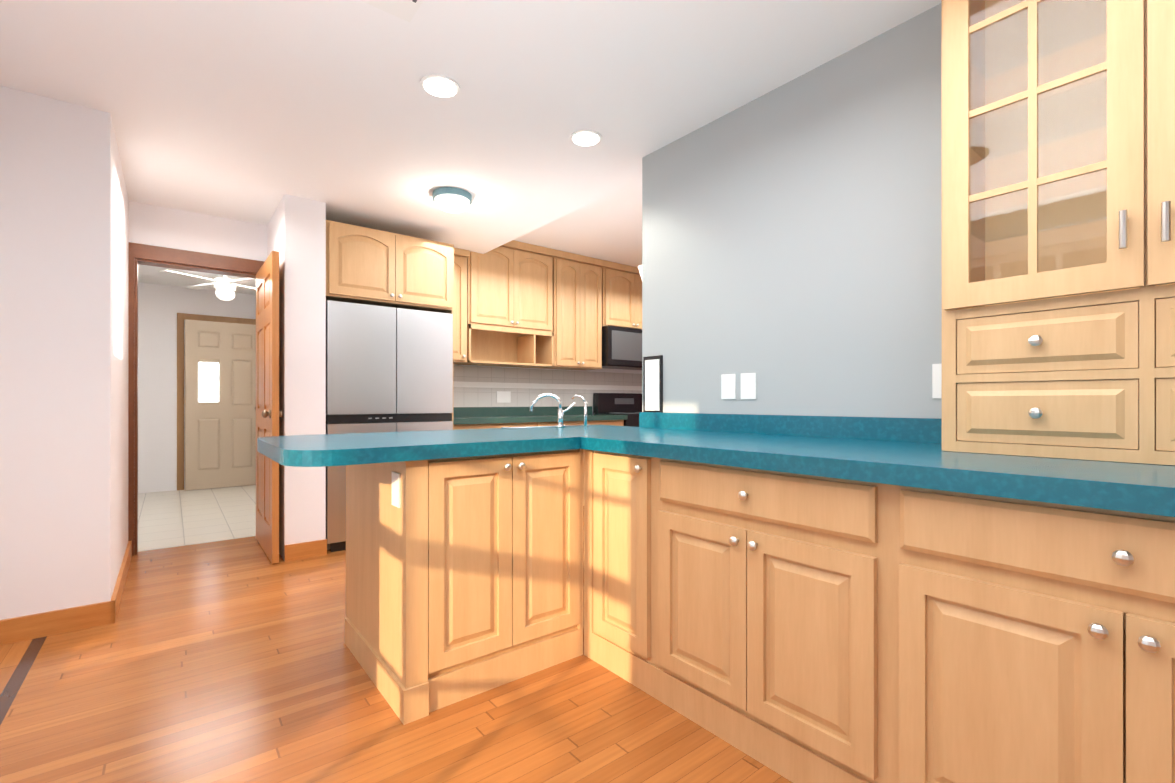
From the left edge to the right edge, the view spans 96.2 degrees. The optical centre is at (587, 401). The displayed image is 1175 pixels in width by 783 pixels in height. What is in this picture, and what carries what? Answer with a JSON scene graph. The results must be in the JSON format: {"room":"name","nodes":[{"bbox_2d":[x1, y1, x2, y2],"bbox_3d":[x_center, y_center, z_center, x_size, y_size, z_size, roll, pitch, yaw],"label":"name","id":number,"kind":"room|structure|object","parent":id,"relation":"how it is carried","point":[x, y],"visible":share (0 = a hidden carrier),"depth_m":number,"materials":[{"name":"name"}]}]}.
{"room":"kitchen","nodes":[
{"label":"kitchen","id":0,"kind":"room"},
{"bbox_2d":[0,85,128,619],"bbox_3d":[-3.239,-0.160,2.738,1.230,2.440,1.520,0,0,-38],"label":"wall","id":1,"kind":"structure","parent":0,"point":[64,247],"depth_m":2.42,"materials":[{"name":"white paint"}]},
{"bbox_2d":[0,599,115,644],"bbox_3d":[-2.538,1.007,2.310,0.660,0.105,0.020,0,0,-38],"label":"baseboard","id":2,"kind":"structure","parent":1,"relation":"attached to","point":[29,627],"depth_m":2.40,"materials":[{"name":"brown wood"}]},
{"bbox_2d":[111,541,131,616],"bbox_3d":[-2.705,1.007,3.070,0.018,0.105,1.416,0,0,-38],"label":"baseboard","id":3,"kind":"structure","parent":1,"relation":"attached to","point":[119,586],"depth_m":2.96,"materials":[{"name":"brown wood"}]},
{"bbox_2d":[138,485,255,551],"bbox_3d":[-2.289,1.112,6.590,7.500,0.100,3.415,0,0,-38],"label":"floor","id":4,"kind":"structure","parent":0,"point":[173,518],"depth_m":4.86,"materials":[{"name":"white tile"}]},
{"bbox_2d":[138,282,255,492],"bbox_3d":[-3.318,-0.157,7.649,7.200,2.440,0.120,0,0,-38],"label":"wall","id":5,"kind":"structure","parent":0,"point":[160,307],"depth_m":6.22,"materials":[{"name":"white paint"}]},
{"bbox_2d":[177,313,255,489],"bbox_3d":[-4.535,0.002,6.592,0.950,2.120,0.024,0,0,-38],"label":"door frame","id":6,"kind":"structure","parent":5,"relation":"attached to","point":[181,317],"depth_m":6.32,"materials":[{"name":"brown wood"}]},
{"bbox_2d":[185,319,255,490],"bbox_3d":[-4.462,0.042,6.500,0.800,2.030,0.120,0,0,-38],"label":"front door","id":7,"kind":"structure","parent":5,"relation":"in","point":[220,404],"depth_m":6.46,"materials":[{"name":"beige paint"}]},
{"bbox_2d":[267,194,325,559],"bbox_3d":[-2.164,-0.160,3.894,0.250,2.440,0.800,0,0,-38],"label":"wall","id":8,"kind":"structure","parent":0,"point":[296,232],"depth_m":3.58,"materials":[{"name":"white paint"}]},
{"bbox_2d":[256,251,282,563],"bbox_3d":[-2.297,0.037,3.750,0.120,2.030,0.840,0,0,-38],"label":"hall door","id":9,"kind":"structure","parent":8,"relation":"in","point":[269,413],"depth_m":3.58,"materials":[{"name":"brown wood"}]},
{"bbox_2d":[326,220,405,307],"bbox_3d":[-1.854,-1.005,4.137,0.528,0.530,0.796,0,0,-38],"label":"upper cabinet","id":10,"kind":"object","parent":8,"relation":"attached to","point":[364,265],"depth_m":3.83,"materials":[{"name":"brown wood"}]},
{"bbox_2d":[129,201,641,413],"bbox_3d":[-0.771,-0.259,5.583,6.170,2.640,0.120,0,0,-38],"label":"wall","id":11,"kind":"structure","parent":0,"point":[154,225],"depth_m":3.87,"materials":[{"name":"white paint"}]},
{"bbox_2d":[128,242,263,555],"bbox_3d":[-2.881,-0.015,3.900,0.863,2.150,0.142,0,0,-38],"label":"trim","id":12,"kind":"structure","parent":11,"relation":"attached to","point":[144,254],"depth_m":3.65,"materials":[{"name":"brown wood"}]},
{"bbox_2d":[404,235,457,313],"bbox_3d":[-1.522,-1.004,4.399,0.527,0.530,0.796,0,0,-38],"label":"upper cabinet","id":13,"kind":"object","parent":11,"relation":"attached to","point":[431,266],"depth_m":4.14,"materials":[{"name":"brown wood"}]},
{"bbox_2d":[474,240,521,331],"bbox_3d":[-0.983,-1.134,5.119,0.522,0.841,0.336,0,0,-38],"label":"upper cabinet","id":14,"kind":"object","parent":11,"relation":"attached to","point":[512,303],"depth_m":5.02,"materials":[{"name":"brown wood"}]},
{"bbox_2d":[453,405,592,416],"bbox_3d":[-0.165,0.102,5.968,3.540,0.090,0.020,0,0,-38],"label":"backsplash","id":15,"kind":"structure","parent":11,"relation":"attached to","point":[458,410],"depth_m":5.42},
{"bbox_2d":[506,242,553,335],"bbox_3d":[-0.655,-1.134,5.379,0.522,0.841,0.336,0,0,-38],"label":"upper cabinet","id":16,"kind":"object","parent":11,"relation":"attached to","point":[537,261],"depth_m":5.29,"materials":[{"name":"brown wood"}]},
{"bbox_2d":[534,249,585,369],"bbox_3d":[-0.289,-0.957,5.669,0.372,1.196,0.336,0,0,-38],"label":"upper cabinet","id":17,"kind":"object","parent":11,"relation":"attached to","point":[565,347],"depth_m":5.53,"materials":[{"name":"brown wood"}]},
{"bbox_2d":[578,256,605,369],"bbox_3d":[-0.079,-0.957,5.835,0.372,1.196,0.336,0,0,-38],"label":"upper cabinet","id":18,"kind":"object","parent":11,"relation":"attached to","point":[595,268],"depth_m":5.75,"materials":[{"name":"brown wood"}]},
{"bbox_2d":[606,261,637,328],"bbox_3d":[0.283,-1.196,6.122,0.512,0.716,0.336,0,0,-38],"label":"upper cabinet","id":19,"kind":"object","parent":11,"relation":"attached to","point":[621,279],"depth_m":5.99,"materials":[{"name":"brown wood"}]},
{"bbox_2d":[602,326,641,369],"bbox_3d":[0.471,-0.613,6.213,0.900,0.440,0.427,0,0,-38],"label":"over-the-range microwave","id":20,"kind":"object","parent":19,"relation":"attached to","point":[621,347],"visible":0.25,"depth_m":5.93,"materials":[{"name":"black metal"}]},
{"bbox_2d":[638,269,641,329],"bbox_3d":[0.603,-1.196,6.375,0.512,0.716,0.336,0,0,-38],"label":"upper cabinet","id":21,"kind":"object","parent":11,"relation":"attached to","point":[639,277],"depth_m":6.18,"materials":[{"name":"brown wood"}]},
{"bbox_2d":[0,506,792,782],"bbox_3d":[1.372,1.109,1.963,7.500,0.100,8.385,0,0,-38],"label":"floor","id":22,"kind":"structure","parent":0,"point":[230,661],"depth_m":1.81,"materials":[{"name":"brown wood"}]},
{"bbox_2d":[326,300,452,551],"bbox_3d":[-1.685,0.178,4.254,0.923,1.765,0.770,0,0,-38],"label":"fridge","id":23,"kind":"object","parent":22,"relation":"on","point":[389,369],"visible":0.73,"depth_m":3.89,"materials":[{"name":"grey metal"}]},
{"bbox_2d":[344,504,580,724],"bbox_3d":[-0.539,0.627,2.272,0.755,0.865,0.760,0,0,-38],"label":"base cabinet","id":24,"kind":"object","parent":22,"relation":"on","point":[429,637],"depth_m":1.89,"materials":[{"name":"brown wood"}]},
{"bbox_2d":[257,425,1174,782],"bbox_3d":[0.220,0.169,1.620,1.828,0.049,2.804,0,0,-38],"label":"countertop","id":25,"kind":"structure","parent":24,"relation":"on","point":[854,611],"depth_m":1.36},
{"bbox_2d":[501,393,590,428],"bbox_3d":[-0.195,0.050,2.961,0.560,0.188,0.166,0,0,-38],"label":"sink faucet","id":26,"kind":"object","parent":25,"relation":"on","point":[561,411],"visible":0.98,"depth_m":2.93,"materials":[{"name":"silver metal"}]},
{"bbox_2d":[941,0,1174,464],"bbox_3d":[1.392,-0.617,1.295,0.391,1.520,0.820,0,0,-38],"label":"cabinet","id":27,"kind":"object","parent":25,"relation":"on","point":[1058,213],"visible":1,"depth_m":1.37,"materials":[{"name":"brown wood"}]},
{"bbox_2d":[453,421,536,429],"bbox_3d":[-1.024,0.628,4.927,0.900,0.865,0.586,0,0,-38],"label":"base cabinet","id":28,"kind":"object","parent":22,"relation":"on","point":[523,423],"depth_m":4.69,"materials":[{"name":"brown wood"}]},
{"bbox_2d":[453,413,627,424],"bbox_3d":[-0.564,0.171,5.269,2.045,0.049,0.621,0,0,-38],"label":"countertop","id":29,"kind":"structure","parent":28,"relation":"on","point":[532,416],"depth_m":4.97,"materials":[{"name":"teal laminate"}]},
{"bbox_2d":[537,421,588,505],"bbox_3d":[-0.436,0.629,5.392,0.600,0.865,0.586,0,0,-38],"label":"base cabinet","id":30,"kind":"object","parent":22,"relation":"on","point":[539,423],"depth_m":5.23,"materials":[{"name":"brown wood"}]},
{"bbox_2d":[589,421,623,425],"bbox_3d":[0.011,0.629,5.746,0.540,0.865,0.586,0,0,-38],"label":"base cabinet","id":31,"kind":"object","parent":22,"relation":"on","point":[615,423],"depth_m":5.54,"materials":[{"name":"brown wood"}]},
{"bbox_2d":[581,644,644,691],"bbox_3d":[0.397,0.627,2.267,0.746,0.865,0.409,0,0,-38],"label":"toe kick","id":32,"kind":"object","parent":22,"relation":"on","point":[624,673],"depth_m":2.06,"materials":[{"name":"brown wood"}]},
{"bbox_2d":[593,393,641,426],"bbox_3d":[0.582,0.482,6.136,0.810,1.160,0.631,0,0,-38],"label":"range","id":33,"kind":"object","parent":22,"relation":"on","point":[629,405],"visible":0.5,"depth_m":6.19,"materials":[{"name":"black metal"}]},
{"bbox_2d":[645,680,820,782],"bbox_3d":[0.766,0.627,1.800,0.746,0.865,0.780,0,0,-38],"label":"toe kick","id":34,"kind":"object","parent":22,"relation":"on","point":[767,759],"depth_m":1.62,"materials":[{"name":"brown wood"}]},
{"bbox_2d":[0,0,940,294],"bbox_3d":[0.312,-1.555,3.304,7.500,0.350,11.800,0,0,-38],"label":"ceiling","id":35,"kind":"structure","parent":0,"point":[248,110],"depth_m":2.35,"materials":[{"name":"white paint"}]},
{"bbox_2d":[159,270,255,300],"bbox_3d":[-3.745,-1.210,5.449,0.891,0.338,0.891,0,0,-22],"label":"ceiling fan","id":36,"kind":"object","parent":35,"relation":"hanging from","point":[225,286],"visible":0.85,"depth_m":5.38,"materials":[{"name":"white"}]},
{"bbox_2d":[361,0,423,22],"bbox_3d":[-0.612,-1.375,1.731,0.170,0.010,0.320,0,0,-38],"label":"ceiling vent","id":37,"kind":"object","parent":35,"relation":"in","point":[405,10],"visible":1,"depth_m":1.83,"materials":[{"name":"white"}]},
{"bbox_2d":[420,74,459,98],"bbox_3d":[-0.644,-1.375,2.305,0.170,0.010,0.170,0,0,-38],"label":"recessed light","id":38,"kind":"object","parent":35,"relation":"in","point":[440,86],"visible":1,"depth_m":2.29,"materials":[{"name":"white"}]},
{"bbox_2d":[433,187,471,212],"bbox_3d":[-0.902,-1.324,3.516,0.254,0.111,0.254,0,0,-38],"label":"dome light","id":39,"kind":"object","parent":35,"relation":"attached to","point":[452,199],"visible":1,"depth_m":3.44,"materials":[{"name":"white glass"}]},
{"bbox_2d":[570,129,601,146],"bbox_3d":[-0.008,-1.375,2.757,0.170,0.010,0.170,0,0,-38],"label":"recessed light","id":40,"kind":"object","parent":35,"relation":"in","point":[585,138],"visible":1,"depth_m":2.74,"materials":[{"name":"white"}]},
{"bbox_2d":[638,265,641,278],"bbox_3d":[0.399,-1.060,3.436,0.136,0.640,0.140,0,0,-38],"label":"light","id":41,"kind":"object","parent":35,"relation":"hanging from","point":[640,268],"visible":0.08,"depth_m":3.41,"materials":[{"name":"white metal"}]},
{"bbox_2d":[642,3,941,418],"bbox_3d":[1.119,-0.161,2.074,0.140,2.440,2.430,0,0,-38],"label":"wall","id":42,"kind":"structure","parent":0,"point":[791,244],"depth_m":2.20,"materials":[{"name":"grey paint"}]},
{"bbox_2d":[643,355,662,412],"bbox_3d":[0.360,-0.090,2.908,0.014,0.320,0.140,0,0,-38],"label":"frame","id":43,"kind":"object","parent":42,"relation":"attached to","point":[652,383],"visible":0.89,"depth_m":2.90,"materials":[{"name":"black"}]},
{"bbox_2d":[721,374,735,398],"bbox_3d":[0.674,-0.070,2.518,0.006,0.120,0.080,0,0,-38],"label":"switch plate","id":44,"kind":"object","parent":42,"relation":"attached to","point":[728,381],"depth_m":2.52,"materials":[{"name":"white plastic"}]},
{"bbox_2d":[741,373,755,398],"bbox_3d":[0.742,-0.070,2.432,0.006,0.120,0.080,0,0,-38],"label":"switch plate","id":45,"kind":"object","parent":42,"relation":"attached to","point":[748,386],"depth_m":2.43,"materials":[{"name":"white plastic"}]},
{"bbox_2d":[637,412,941,443],"bbox_3d":[0.789,0.102,2.357,0.021,0.085,1.574,0,0,-38],"label":"backsplash","id":46,"kind":"structure","parent":42,"relation":"attached to","point":[861,428],"depth_m":2.18,"materials":[{"name":"teal laminate"}]},
{"bbox_2d":[932,364,941,397],"bbox_3d":[1.233,-0.070,1.812,0.006,0.120,0.080,0,0,-38],"label":"switch plate","id":47,"kind":"object","parent":42,"relation":"attached to","point":[936,368],"depth_m":1.83,"materials":[{"name":"white plastic"}]}
]}

